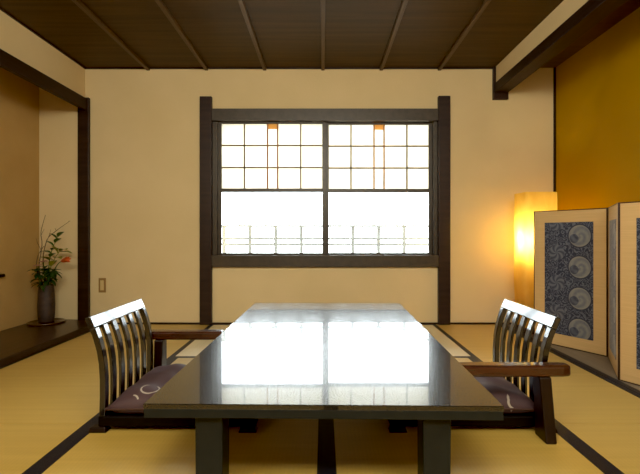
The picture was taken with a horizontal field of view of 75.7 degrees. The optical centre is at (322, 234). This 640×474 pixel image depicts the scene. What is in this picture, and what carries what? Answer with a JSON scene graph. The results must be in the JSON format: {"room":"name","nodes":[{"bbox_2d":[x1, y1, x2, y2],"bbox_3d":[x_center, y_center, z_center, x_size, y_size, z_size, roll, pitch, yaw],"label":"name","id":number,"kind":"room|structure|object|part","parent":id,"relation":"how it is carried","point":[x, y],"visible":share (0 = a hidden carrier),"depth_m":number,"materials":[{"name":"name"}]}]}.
{"room":"traditional dwelling","nodes":[
{"label":"traditional dwelling","id":0,"kind":"room"},
{"bbox_2d":[0,67,38,330],"bbox_3d":[-2.440,-0.269,2.485,0.100,2.278,1.970,0,0,0],"label":"wall","id":1,"kind":"structure","parent":0,"point":[19,98],"depth_m":3.23,"materials":[{"name":"paint"}]},
{"bbox_2d":[0,10,84,96],"bbox_3d":[-2.247,-0.269,0.985,0.487,2.278,4.970,0,0,0],"label":"wall","id":2,"kind":"structure","parent":0,"point":[16,40],"depth_m":2.91,"materials":[{"name":"beige paint"}]},
{"bbox_2d":[0,7,85,68],"bbox_3d":[-1.997,-1.402,2.485,0.012,0.012,1.970,0,0,0],"label":"trim","id":3,"kind":"structure","parent":2,"relation":"attached to","point":[1,9],"depth_m":2.90,"materials":[{"name":"brown wood"}]},
{"bbox_2d":[0,49,86,109],"bbox_3d":[-1.989,-1.091,2.475,0.036,0.098,1.950,0,0,0],"label":"trim","id":4,"kind":"structure","parent":2,"relation":"attached to","point":[8,62],"depth_m":2.87,"materials":[{"name":"brown wood"}]},
{"bbox_2d":[39,68,552,321],"bbox_3d":[-0.216,-0.279,3.505,4.548,2.298,0.070,0,0,0],"label":"wall","id":5,"kind":"structure","parent":0,"point":[145,125],"depth_m":3.47,"materials":[{"name":"beige paint"}]},
{"bbox_2d":[0,325,100,367],"bbox_3d":[-1.831,0.755,2.485,0.018,0.099,1.970,0,0,0],"label":"trim","id":6,"kind":"structure","parent":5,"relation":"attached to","point":[17,356],"depth_m":2.67,"materials":[{"name":"brown wood"}]},
{"bbox_2d":[78,97,89,319],"bbox_3d":[-2.005,-0.215,3.455,0.093,1.870,0.030,0,0,0],"label":"trim","id":7,"kind":"structure","parent":5,"relation":"attached to","point":[83,115],"depth_m":3.44,"materials":[{"name":"brown wood"}]},
{"bbox_2d":[99,278,105,291],"bbox_3d":[-1.857,0.423,3.465,0.062,0.122,0.010,0,0,0],"label":"light switch","id":8,"kind":"object","parent":5,"relation":"attached to","point":[102,281],"visible":1,"depth_m":3.46,"materials":[{"name":"beige plastic"}]},
{"bbox_2d":[200,96,212,324],"bbox_3d":[-0.980,-0.204,3.493,0.099,1.908,0.115,0,0,0],"label":"trim","id":9,"kind":"structure","parent":5,"relation":"attached to","point":[206,121],"depth_m":3.44,"materials":[{"name":"brown wood"}]},
{"bbox_2d":[86,67,492,68],"bbox_3d":[-0.286,-1.402,3.464,3.433,0.012,0.012,0,0,0],"label":"trim","id":10,"kind":"structure","parent":5,"relation":"attached to","point":[86,67],"depth_m":3.46,"materials":[{"name":"brown wood"}]},
{"bbox_2d":[107,322,510,323],"bbox_3d":[0.058,0.743,3.464,3.756,0.014,0.012,0,0,0],"label":"baseboard","id":11,"kind":"structure","parent":5,"relation":"attached to","point":[108,322],"depth_m":3.47,"materials":[{"name":"brown wood"}]},
{"bbox_2d":[212,109,438,266],"bbox_3d":[0.017,-0.395,3.498,1.895,1.325,0.124,0,0,0],"label":"window","id":12,"kind":"structure","parent":5,"relation":"in","point":[326,151],"depth_m":3.49,"materials":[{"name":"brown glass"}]},
{"bbox_3d":[-0.432,-0.394,3.493,0.914,1.124,0.022,0,0,0],"label":"sash","id":13,"kind":"part","parent":12,"relation":"part of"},
{"bbox_3d":[0.475,-0.394,3.517,0.912,1.124,0.022,0,0,0],"label":"sash","id":14,"kind":"part","parent":12,"relation":"part of","materials":[{"name":"white glass"}]},
{"bbox_3d":[0.475,-0.106,3.517,0.852,0.515,0.003,0,0,0],"label":"glass pane","id":15,"kind":"part","parent":12,"relation":"part of","materials":[{"name":"white glass"}]},
{"bbox_2d":[437,96,449,324],"bbox_3d":[1.014,-0.206,3.493,0.099,1.912,0.115,0,0,0],"label":"trim","id":16,"kind":"structure","parent":5,"relation":"attached to","point":[443,102],"depth_m":3.44,"materials":[{"name":"brown wood"}]},
{"bbox_2d":[492,67,507,99],"bbox_3d":[1.488,-1.272,3.455,0.125,0.273,0.030,0,0,0],"label":"trim","id":17,"kind":"structure","parent":5,"relation":"attached to","point":[495,95],"depth_m":3.44,"materials":[{"name":"brown wood"}]},
{"bbox_2d":[553,67,555,191],"bbox_3d":[1.949,-0.329,3.466,0.018,2.158,0.008,0,0,0],"label":"trim","id":18,"kind":"structure","parent":5,"relation":"attached to","point":[554,68],"depth_m":3.46,"materials":[{"name":"black wood"}]},
{"bbox_3d":[0.000,0.340,3.805,3.200,0.100,0.530,0,0,0],"label":"ledge","id":19,"kind":"object","parent":5,"relation":"attached to","visible":0},
{"bbox_2d":[222,225,427,252],"bbox_3d":[0.026,0.097,3.870,2.953,0.386,0.028,0,0,0],"label":"balustrade","id":20,"kind":"object","parent":19,"relation":"on","point":[249,238],"visible":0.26,"depth_m":3.86,"materials":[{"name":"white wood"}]},
{"bbox_3d":[0.000,0.088,3.870,2.900,0.022,0.028,0,0,0],"label":"rail","id":21,"kind":"part","parent":20,"relation":"part of","materials":[{"name":"brown wood"}]},
{"bbox_3d":[0.000,0.034,3.870,2.900,0.022,0.028,0,0,0],"label":"rail","id":22,"kind":"part","parent":20,"relation":"part of","materials":[{"name":"brown wood"}]},
{"bbox_3d":[0.000,-0.085,3.870,2.900,0.022,0.028,0,0,0],"label":"rail","id":23,"kind":"part","parent":20,"relation":"part of","materials":[{"name":"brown wood"}]},
{"bbox_2d":[0,324,639,473],"bbox_3d":[-0.216,0.808,0.985,4.548,0.123,5.170,0,0,0],"label":"floor","id":24,"kind":"structure","parent":0,"point":[50,397],"depth_m":1.56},
{"bbox_2d":[0,319,87,358],"bbox_3d":[-2.115,0.757,2.485,0.550,0.095,1.970,0,0,0],"label":"platform","id":25,"kind":"object","parent":24,"relation":"on","point":[13,340],"depth_m":2.94,"materials":[{"name":"brown wood"}]},
{"bbox_2d":[26,318,65,325],"bbox_3d":[-2.235,0.703,3.330,0.268,0.014,0.268,0,0,0],"label":"round tray","id":26,"kind":"object","parent":25,"relation":"on","point":[56,320],"visible":0.86,"depth_m":3.29,"materials":[{"name":"brown paint"}]},
{"bbox_2d":[37,284,54,322],"bbox_3d":[-2.243,0.551,3.340,0.122,0.300,0.122,0,0,0],"label":"vase","id":27,"kind":"object","parent":26,"relation":"on","point":[46,299],"visible":0.82,"depth_m":3.29,"materials":[{"name":"brown ceramic"}]},
{"bbox_2d":[28,268,44,291],"bbox_3d":[-2.270,0.356,3.272,0.135,0.187,0.143,0,0,0],"label":"leafy sprig","id":28,"kind":"object","parent":27,"relation":"in","point":[36,275],"visible":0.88,"depth_m":3.26,"materials":[{"name":"green plant"}]},
{"bbox_2d":[36,215,45,284],"bbox_3d":[-2.288,0.139,3.343,0.093,0.604,0.023,0,0,16],"label":"branch","id":29,"kind":"object","parent":27,"relation":"in","point":[45,215],"visible":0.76,"depth_m":3.34,"materials":[{"name":"brown plant"}]},
{"bbox_2d":[33,265,52,286],"bbox_3d":[-2.213,0.342,3.262,0.174,0.199,0.134,0,0,0],"label":"leafy sprig","id":30,"kind":"object","parent":27,"relation":"in","point":[47,269],"visible":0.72,"depth_m":3.26,"materials":[{"name":"green plant"}]},
{"bbox_2d":[42,269,61,287],"bbox_3d":[-2.161,0.354,3.251,0.187,0.175,0.148,0,0,0],"label":"leafy sprig","id":31,"kind":"object","parent":27,"relation":"in","point":[53,273],"visible":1,"depth_m":3.24,"materials":[{"name":"green plant"}]},
{"bbox_2d":[45,232,63,284],"bbox_3d":[-2.187,0.207,3.330,0.189,0.466,0.070,0,0,0],"label":"leafy branch","id":32,"kind":"object","parent":27,"relation":"in","point":[50,254],"visible":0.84,"depth_m":3.33,"materials":[{"name":"green plant"}]},
{"bbox_2d":[39,246,71,284],"bbox_3d":[-2.158,0.262,3.321,0.252,0.355,0.091,0,0,0],"label":"leafy branch","id":33,"kind":"object","parent":27,"relation":"in","point":[54,261],"visible":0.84,"depth_m":3.32,"materials":[{"name":"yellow plant"}]},
{"bbox_2d":[42,221,68,280],"bbox_3d":[-2.156,0.164,3.333,0.234,0.554,0.032,0,0,4],"label":"branch","id":34,"kind":"object","parent":27,"relation":"in","point":[68,221],"visible":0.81,"depth_m":3.34,"materials":[{"name":"plant"}]},
{"bbox_2d":[50,256,70,284],"bbox_3d":[-2.115,0.304,3.285,0.218,0.275,0.052,0,0,13],"label":"flower","id":35,"kind":"object","parent":27,"relation":"in","point":[66,259],"visible":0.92,"depth_m":3.28,"materials":[{"name":"orange plant"}]},
{"bbox_2d":[85,299,257,432],"bbox_3d":[-0.580,0.530,1.833,0.656,0.439,0.549,0,0,0],"label":"chair","id":36,"kind":"object","parent":24,"relation":"on","point":[108,418],"visible":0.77,"depth_m":1.71,"materials":[{"name":"brown wood"}]},
{"bbox_3d":[-0.888,0.336,1.790,0.036,0.049,0.448,0,0,0],"label":"rail","id":37,"kind":"part","parent":36,"relation":"part of","materials":[{"name":"brown wood"}]},
{"bbox_2d":[104,364,185,413],"bbox_3d":[-0.561,0.646,1.790,0.542,0.087,0.454,0,0,0],"label":"floor cushion","id":38,"kind":"object","parent":36,"relation":"on","point":[131,401],"visible":0.31,"depth_m":1.64,"materials":[{"name":"purple fabric"}]},
{"bbox_3d":[-0.556,0.710,1.790,0.600,0.040,0.448,0,0,0],"label":"seat","id":39,"kind":"part","parent":36,"relation":"part of","materials":[{"name":"black wood"}]},
{"bbox_3d":[-0.702,0.497,2.056,0.412,0.042,0.060,0,0,0],"label":"armrest","id":40,"kind":"part","parent":36,"relation":"part of","materials":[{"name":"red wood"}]},
{"bbox_2d":[143,303,503,473],"bbox_3d":[0.012,0.600,1.908,0.956,0.300,1.636,0,0,1],"label":"table","id":41,"kind":"object","parent":24,"relation":"on","point":[276,360],"visible":1,"depth_m":1.29,"materials":[{"name":"black paint"}]},
{"bbox_3d":[-0.309,0.607,1.155,0.076,0.286,0.080,0,0,1],"label":"leg","id":42,"kind":"part","parent":41,"relation":"part of","materials":[{"name":"paint"}]},
{"bbox_3d":[0.307,0.607,1.145,0.076,0.286,0.080,0,0,1],"label":"leg","id":43,"kind":"part","parent":41,"relation":"part of","materials":[{"name":"paint"}]},
{"bbox_2d":[388,299,570,443],"bbox_3d":[0.580,0.530,1.747,0.656,0.439,0.549,0,0,0],"label":"chair","id":44,"kind":"object","parent":24,"relation":"on","point":[539,373],"visible":0.66,"depth_m":1.57,"materials":[{"name":"brown wood"}]},
{"bbox_3d":[0.556,0.710,1.790,0.600,0.040,0.448,0,0,0],"label":"seat","id":45,"kind":"part","parent":44,"relation":"part of","materials":[{"name":"black wood"}]},
{"bbox_2d":[475,377,533,413],"bbox_3d":[0.561,0.646,1.790,0.542,0.087,0.454,0,0,0],"label":"floor cushion","id":46,"kind":"object","parent":44,"relation":"on","point":[514,401],"visible":0.17,"depth_m":1.60,"materials":[{"name":"purple fabric"}]},
{"bbox_3d":[0.702,0.497,1.524,0.412,0.042,0.060,0,0,0],"label":"armrest","id":47,"kind":"part","parent":44,"relation":"part of","materials":[{"name":"red wood"}]},
{"bbox_3d":[0.888,0.336,1.790,0.036,0.049,0.448,0,0,0],"label":"rail","id":48,"kind":"part","parent":44,"relation":"part of","materials":[{"name":"brown wood"}]},
{"bbox_2d":[514,192,556,333],"bbox_3d":[1.650,0.212,3.205,0.262,1.075,0.216,0,0,0],"label":"floor lamp","id":49,"kind":"object","parent":24,"relation":"on","point":[525,203],"visible":0.51,"depth_m":3.11,"materials":[{"name":"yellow paper"}]},
{"bbox_2d":[534,201,639,385],"bbox_3d":[1.631,0.291,2.133,0.261,0.918,1.614,0,0,0],"label":"folding screen","id":50,"kind":"object","parent":24,"relation":"on","point":[587,261],"visible":0.94,"depth_m":2.60,"materials":[{"name":"beige paper"}]},
{"bbox_3d":[1.631,0.291,2.737,0.014,0.906,0.457,0,0,-32],"label":"panel","id":51,"kind":"part","parent":50,"relation":"part of","materials":[{"name":"beige paper"}]},
{"bbox_3d":[1.645,0.291,2.326,0.014,0.906,0.439,0,0,29],"label":"panel","id":52,"kind":"part","parent":50,"relation":"part of","materials":[{"name":"beige paper"}]},
{"bbox_3d":[1.645,0.291,1.934,0.014,0.906,0.439,0,0,-29],"label":"panel","id":53,"kind":"part","parent":50,"relation":"part of","materials":[{"name":"beige paper"}]},
{"bbox_2d":[0,0,639,67],"bbox_3d":[-0.216,-1.438,0.985,4.548,0.060,5.170,0,0,0],"label":"ceiling","id":54,"kind":"structure","parent":0,"point":[287,32],"depth_m":2.84,"materials":[{"name":"brown wood"}]},
{"bbox_2d":[72,0,149,70],"bbox_3d":[-1.470,-1.396,0.985,0.028,0.024,4.970,0,0,0],"label":"trim","id":55,"kind":"structure","parent":54,"relation":"attached to","point":[78,3],"depth_m":2.82,"materials":[{"name":"brown wood"}]},
{"bbox_2d":[155,0,207,70],"bbox_3d":[-0.980,-1.396,0.985,0.028,0.024,4.970,0,0,0],"label":"trim","id":56,"kind":"structure","parent":54,"relation":"attached to","point":[160,3],"depth_m":2.82,"materials":[{"name":"brown wood"}]},
{"bbox_2d":[238,0,265,70],"bbox_3d":[-0.490,-1.396,0.985,0.028,0.024,4.970,0,0,0],"label":"trim","id":57,"kind":"structure","parent":54,"relation":"attached to","point":[241,2],"depth_m":2.82,"materials":[{"name":"brown wood"}]},
{"bbox_2d":[321,0,324,70],"bbox_3d":[0.000,-1.396,0.985,0.028,0.024,4.970,0,0,0],"label":"trim","id":58,"kind":"structure","parent":54,"relation":"attached to","point":[322,1],"depth_m":2.86,"materials":[{"name":"brown wood"}]},
{"bbox_2d":[380,0,407,70],"bbox_3d":[0.490,-1.396,0.985,0.028,0.024,4.970,0,0,0],"label":"trim","id":59,"kind":"structure","parent":54,"relation":"attached to","point":[404,2],"depth_m":2.82,"materials":[{"name":"brown wood"}]},
{"bbox_2d":[438,0,490,70],"bbox_3d":[0.980,-1.396,0.985,0.028,0.024,4.970,0,0,0],"label":"trim","id":60,"kind":"structure","parent":54,"relation":"attached to","point":[485,3],"depth_m":2.82,"materials":[{"name":"brown wood"}]},
{"bbox_2d":[496,0,587,81],"bbox_3d":[1.752,-0.269,0.985,0.613,2.278,4.969,0,0,0],"label":"wall","id":61,"kind":"structure","parent":0,"point":[560,14],"depth_m":2.75,"materials":[{"name":"beige paint"}]},
{"bbox_2d":[495,0,627,91],"bbox_3d":[1.492,-1.230,0.985,0.113,0.080,4.970,0,0,0],"label":"trim","id":62,"kind":"structure","parent":61,"relation":"attached to","point":[592,12],"depth_m":2.55,"materials":[{"name":"brown wood"}]},
{"bbox_2d":[556,7,639,209],"bbox_3d":[2.008,-0.279,2.185,0.100,2.298,2.570,0,0,0],"label":"wall","id":63,"kind":"structure","parent":0,"point":[598,86],"depth_m":2.91,"materials":[{"name":"paint"}]}
]}

